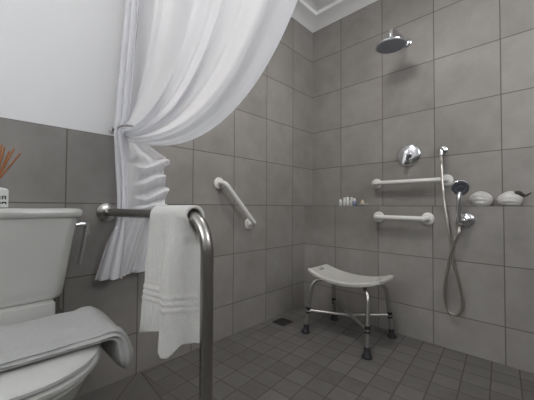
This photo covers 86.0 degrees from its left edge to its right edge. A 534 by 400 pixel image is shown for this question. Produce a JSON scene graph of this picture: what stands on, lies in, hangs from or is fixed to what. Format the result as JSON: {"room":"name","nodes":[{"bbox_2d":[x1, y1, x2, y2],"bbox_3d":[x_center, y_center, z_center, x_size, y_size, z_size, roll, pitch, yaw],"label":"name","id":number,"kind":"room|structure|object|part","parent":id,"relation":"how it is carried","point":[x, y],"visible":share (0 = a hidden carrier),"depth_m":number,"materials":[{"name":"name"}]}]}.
{"room":"accessible bathroom","nodes":[
{"label":"accessible bathroom","id":0,"kind":"room"},
{"bbox_2d":[0,0,312,398],"bbox_3d":[-1.115,-0.382,0.897,0.100,2.350,4.400,-1,-2,44],"label":"wall","id":1,"kind":"structure","parent":0,"point":[59,59],"depth_m":1.31,"materials":[{"name":"grey tile"}]},
{"bbox_2d":[109,125,132,133],"bbox_3d":[-0.632,-0.308,1.230,0.141,0.028,0.038,-1,-2,32],"label":"curtain hook","id":2,"kind":"object","parent":1,"relation":"attached to","point":[111,130],"visible":0.94,"depth_m":1.23,"materials":[{"name":"silver metal"}]},
{"bbox_3d":[-0.631,-0.310,1.224,0.135,0.011,0.036,0,-2,27],"label":"hook arm","id":3,"kind":"part","parent":2,"relation":"part of","materials":[{"name":"silver metal"}]},
{"bbox_2d":[96,203,213,399],"bbox_3d":[-0.412,0.403,0.961,0.806,0.791,0.082,-1,-2,44],"label":"support rail","id":4,"kind":"object","parent":1,"relation":"attached to","point":[105,212],"visible":0.96,"depth_m":0.70,"materials":[{"name":"silver metal"}]},
{"bbox_2d":[139,205,204,358],"bbox_3d":[-0.283,0.219,0.833,0.265,0.408,0.101,-1,-2,44],"label":"hand towel","id":5,"kind":"object","parent":4,"relation":"hanging from","point":[170,307],"visible":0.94,"depth_m":0.76,"materials":[{"name":"white fabric"}]},
{"bbox_2d":[214,177,255,228],"bbox_3d":[-0.175,0.028,1.740,0.076,0.317,0.311,-1,-2,44],"label":"grab bar","id":6,"kind":"object","parent":1,"relation":"attached to","point":[219,183],"visible":1,"depth_m":1.69,"materials":[{"name":"white plastic"}]},
{"bbox_2d":[291,0,315,32],"bbox_3d":[-1.030,-1.477,0.848,0.120,0.063,4.200,-1,-2,44],"label":"trim","id":7,"kind":"structure","parent":1,"relation":"attached to","point":[303,13],"depth_m":2.21,"materials":[{"name":"white paint"}]},
{"bbox_2d":[74,305,533,399],"bbox_3d":[-0.185,0.825,-0.034,2.700,0.100,4.400,-1,-2,44],"label":"floor","id":8,"kind":"structure","parent":0,"point":[266,360],"depth_m":1.36,"materials":[{"name":"grey tile"}]},
{"bbox_2d":[0,208,101,399],"bbox_3d":[-0.691,0.408,0.794,0.635,0.769,0.421,-1,-2,44],"label":"toilet","id":9,"kind":"object","parent":8,"relation":"on","point":[36,243],"visible":0.76,"depth_m":0.88,"materials":[{"name":"white ceramic"}]},
{"bbox_2d":[0,144,20,207],"bbox_3d":[-0.860,-0.077,0.922,0.063,0.205,0.101,-1,-2,44],"label":"reed diffuser","id":10,"kind":"object","parent":9,"relation":"on","point":[4,193],"visible":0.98,"depth_m":0.92,"materials":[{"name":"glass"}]},
{"bbox_2d":[0,187,8,207],"bbox_3d":[-0.868,-0.008,0.914,0.062,0.067,0.062,-1,-2,44],"label":"bottle","id":11,"kind":"object","parent":10,"relation":"attached to","point":[4,193],"depth_m":0.91,"materials":[{"name":"white plastic"}]},
{"bbox_3d":[-0.849,0.043,0.936,0.211,0.034,0.392,-1,-2,44],"label":"cistern lid","id":12,"kind":"part","parent":9,"relation":"part of","materials":[{"name":"white ceramic"}]},
{"bbox_3d":[-0.616,0.384,0.702,0.395,0.020,0.362,-1,-2,44],"label":"lid","id":13,"kind":"part","parent":9,"relation":"part of","materials":[{"name":"white plastic"}]},
{"bbox_3d":[-0.615,0.407,0.700,0.395,0.019,0.366,-1,-2,44],"label":"seat","id":14,"kind":"part","parent":9,"relation":"part of","materials":[{"name":"white plastic"}]},
{"bbox_2d":[0,306,132,371],"bbox_3d":[-0.618,0.399,0.732,0.301,0.124,0.456,-1,-2,44],"label":"folded towel","id":15,"kind":"object","parent":9,"relation":"on","point":[24,343],"visible":1,"depth_m":0.75,"materials":[{"name":"grey fabric"}]},
{"bbox_3d":[-0.683,0.104,1.048,0.020,0.050,0.056,-1,-2,44],"label":"flush lever","id":16,"kind":"part","parent":9,"relation":"part of","materials":[{"name":"silver metal"}]},
{"bbox_2d":[272,318,293,325],"bbox_3d":[0.106,0.824,1.937,0.104,0.003,0.104,-1,-2,44],"label":"floor drain","id":17,"kind":"object","parent":8,"relation":"on","point":[279,321],"visible":1,"depth_m":1.94,"materials":[{"name":"metal"}]},
{"bbox_2d":[302,264,396,359],"bbox_3d":[0.493,0.630,1.740,0.475,0.385,0.383,-1,-2,44],"label":"stool","id":18,"kind":"object","parent":8,"relation":"on","point":[325,272],"visible":1,"depth_m":1.71,"materials":[{"name":"grey plastic"}]},
{"bbox_3d":[0.313,0.641,1.790,0.168,0.323,0.029,0,-1,-3],"label":"leg","id":19,"kind":"part","parent":18,"relation":"part of","materials":[{"name":"grey metal"}]},
{"bbox_3d":[0.452,0.645,1.919,0.033,0.323,0.161,0,-1,9],"label":"leg","id":20,"kind":"part","parent":18,"relation":"part of","materials":[{"name":"grey metal"}]},
{"bbox_3d":[0.497,0.469,1.747,0.474,0.062,0.247,-1,-2,44],"label":"seat","id":21,"kind":"part","parent":18,"relation":"part of","materials":[{"name":"grey plastic"}]},
{"bbox_3d":[0.537,0.637,1.560,0.035,0.323,0.175,0,-1,11],"label":"leg","id":22,"kind":"part","parent":18,"relation":"part of","materials":[{"name":"grey metal"}]},
{"bbox_3d":[0.679,0.641,1.705,0.170,0.323,0.033,1,-1,-10],"label":"leg","id":23,"kind":"part","parent":18,"relation":"part of","materials":[{"name":"grey metal"}]},
{"bbox_2d":[303,0,336,11],"bbox_3d":[-0.170,-1.577,-0.116,2.900,0.100,4.600,-1,-2,44],"label":"ceiling","id":24,"kind":"structure","parent":0,"point":[317,5],"depth_m":2.14,"materials":[{"name":"white paint"}]},
{"bbox_3d":[0.105,-1.495,0.672,1.800,0.022,0.024,-1,-2,44],"label":"rail","id":25,"kind":"object","parent":24,"relation":"attached to","visible":0},
{"bbox_2d":[95,0,297,280],"bbox_3d":[-0.204,-0.575,0.926,1.162,1.802,0.310,-1,-2,44],"label":"shower curtain","id":26,"kind":"object","parent":25,"relation":"hanging from","point":[194,62],"visible":0.93,"depth_m":1.04,"materials":[{"name":"white fabric"}]},
{"bbox_3d":[-0.597,-0.572,1.205,0.189,1.798,0.167,-1,-2,44],"label":"panel","id":27,"kind":"part","parent":26,"relation":"part of","materials":[{"name":"white fabric"}]},
{"bbox_2d":[304,0,533,373],"bbox_3d":[1.310,-0.355,1.472,2.600,2.350,0.208,-1,-2,44],"label":"wall","id":28,"kind":"structure","parent":0,"point":[463,83],"depth_m":1.73,"materials":[{"name":"grey tile"}]},
{"bbox_2d":[313,0,376,32],"bbox_3d":[1.242,-1.449,1.493,2.500,0.063,0.120,-1,-2,44],"label":"trim","id":29,"kind":"structure","parent":28,"relation":"attached to","point":[339,9],"depth_m":2.17,"materials":[{"name":"white paint"}]},
{"bbox_2d":[346,197,349,205],"bbox_3d":[0.589,0.011,2.089,0.027,0.064,0.027,-1,-2,44],"label":"toiletry bottle","id":30,"kind":"object","parent":28,"relation":"on","point":[347,200],"visible":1,"depth_m":2.08,"materials":[{"name":"white plastic"}]},
{"bbox_2d":[375,28,411,53],"bbox_3d":[0.796,-0.998,1.791,0.176,0.131,0.288,-1,-2,44],"label":"shower","id":31,"kind":"object","parent":28,"relation":"attached to","point":[391,44],"visible":1,"depth_m":1.75,"materials":[{"name":"silver metal"}]},
{"bbox_3d":[0.829,-1.024,1.808,0.209,0.068,0.028,1,-2,-38],"label":"arm","id":32,"kind":"part","parent":31,"relation":"part of","materials":[{"name":"silver metal"}]},
{"bbox_2d":[373,212,434,224],"bbox_3d":[0.809,0.109,1.743,0.359,0.073,0.077,-1,-2,44],"label":"grab bar","id":33,"kind":"object","parent":28,"relation":"attached to","point":[426,218],"visible":1,"depth_m":1.68,"materials":[{"name":"white plastic"}]},
{"bbox_2d":[397,144,420,165],"bbox_3d":[0.895,-0.291,1.829,0.143,0.143,0.066,-1,-2,44],"label":"shower mixer","id":34,"kind":"object","parent":28,"relation":"attached to","point":[409,154],"visible":1,"depth_m":1.82,"materials":[{"name":"silver metal"}]},
{"bbox_3d":[0.872,-0.272,1.821,0.032,0.078,0.022,-1,-2,44],"label":"lever","id":35,"kind":"part","parent":34,"relation":"part of","materials":[{"name":"silver metal"}]},
{"bbox_3d":[0.888,-0.291,1.828,0.052,0.052,0.037,-1,-2,44],"label":"knob","id":36,"kind":"part","parent":34,"relation":"part of","materials":[{"name":"silver metal"}]},
{"bbox_2d":[372,174,453,188],"bbox_3d":[0.891,-0.115,1.821,0.491,0.071,0.077,-1,-2,44],"label":"grab bar","id":37,"kind":"object","parent":28,"relation":"attached to","point":[448,179],"visible":0.84,"depth_m":1.76,"materials":[{"name":"white plastic"}]},
{"bbox_2d":[438,146,447,154],"bbox_3d":[1.036,-0.295,1.698,0.050,0.060,0.060,-1,-2,44],"label":"outlet","id":38,"kind":"object","parent":28,"relation":"attached to","point":[442,150],"visible":0.99,"depth_m":1.70,"materials":[{"name":"silver metal"}]},
{"bbox_2d":[455,213,475,227],"bbox_3d":[1.050,0.108,1.516,0.084,0.082,0.069,-1,-2,44],"label":"holder","id":39,"kind":"object","parent":28,"relation":"attached to","point":[468,220],"visible":0.91,"depth_m":1.52,"materials":[{"name":"silver metal"}]},
{"bbox_2d":[440,154,469,315],"bbox_3d":[1.010,0.178,1.578,0.074,0.902,0.201,1,-1,-9],"label":"shower","id":40,"kind":"object","parent":39,"relation":"on","point":[459,188],"visible":1,"depth_m":1.54,"materials":[{"name":"silver metal"}]},
{"bbox_3d":[1.025,0.041,1.524,0.033,0.194,0.038,-1,-2,44],"label":"handle","id":41,"kind":"part","parent":40,"relation":"part of","materials":[{"name":"silver metal"}]},
{"bbox_2d":[468,191,492,205],"bbox_3d":[1.152,-0.007,1.545,0.108,0.080,0.095,-1,-2,44],"label":"seashell","id":42,"kind":"object","parent":28,"relation":"on","point":[480,198],"visible":0.88,"depth_m":1.51,"materials":[{"name":"white ceramic"}]},
{"bbox_2d":[497,191,530,205],"bbox_3d":[1.246,-0.007,1.459,0.119,0.077,0.098,0,-1,10],"label":"seashell","id":43,"kind":"object","parent":28,"relation":"on","point":[510,198],"visible":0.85,"depth_m":1.43,"materials":[{"name":"white ceramic"}]}
]}

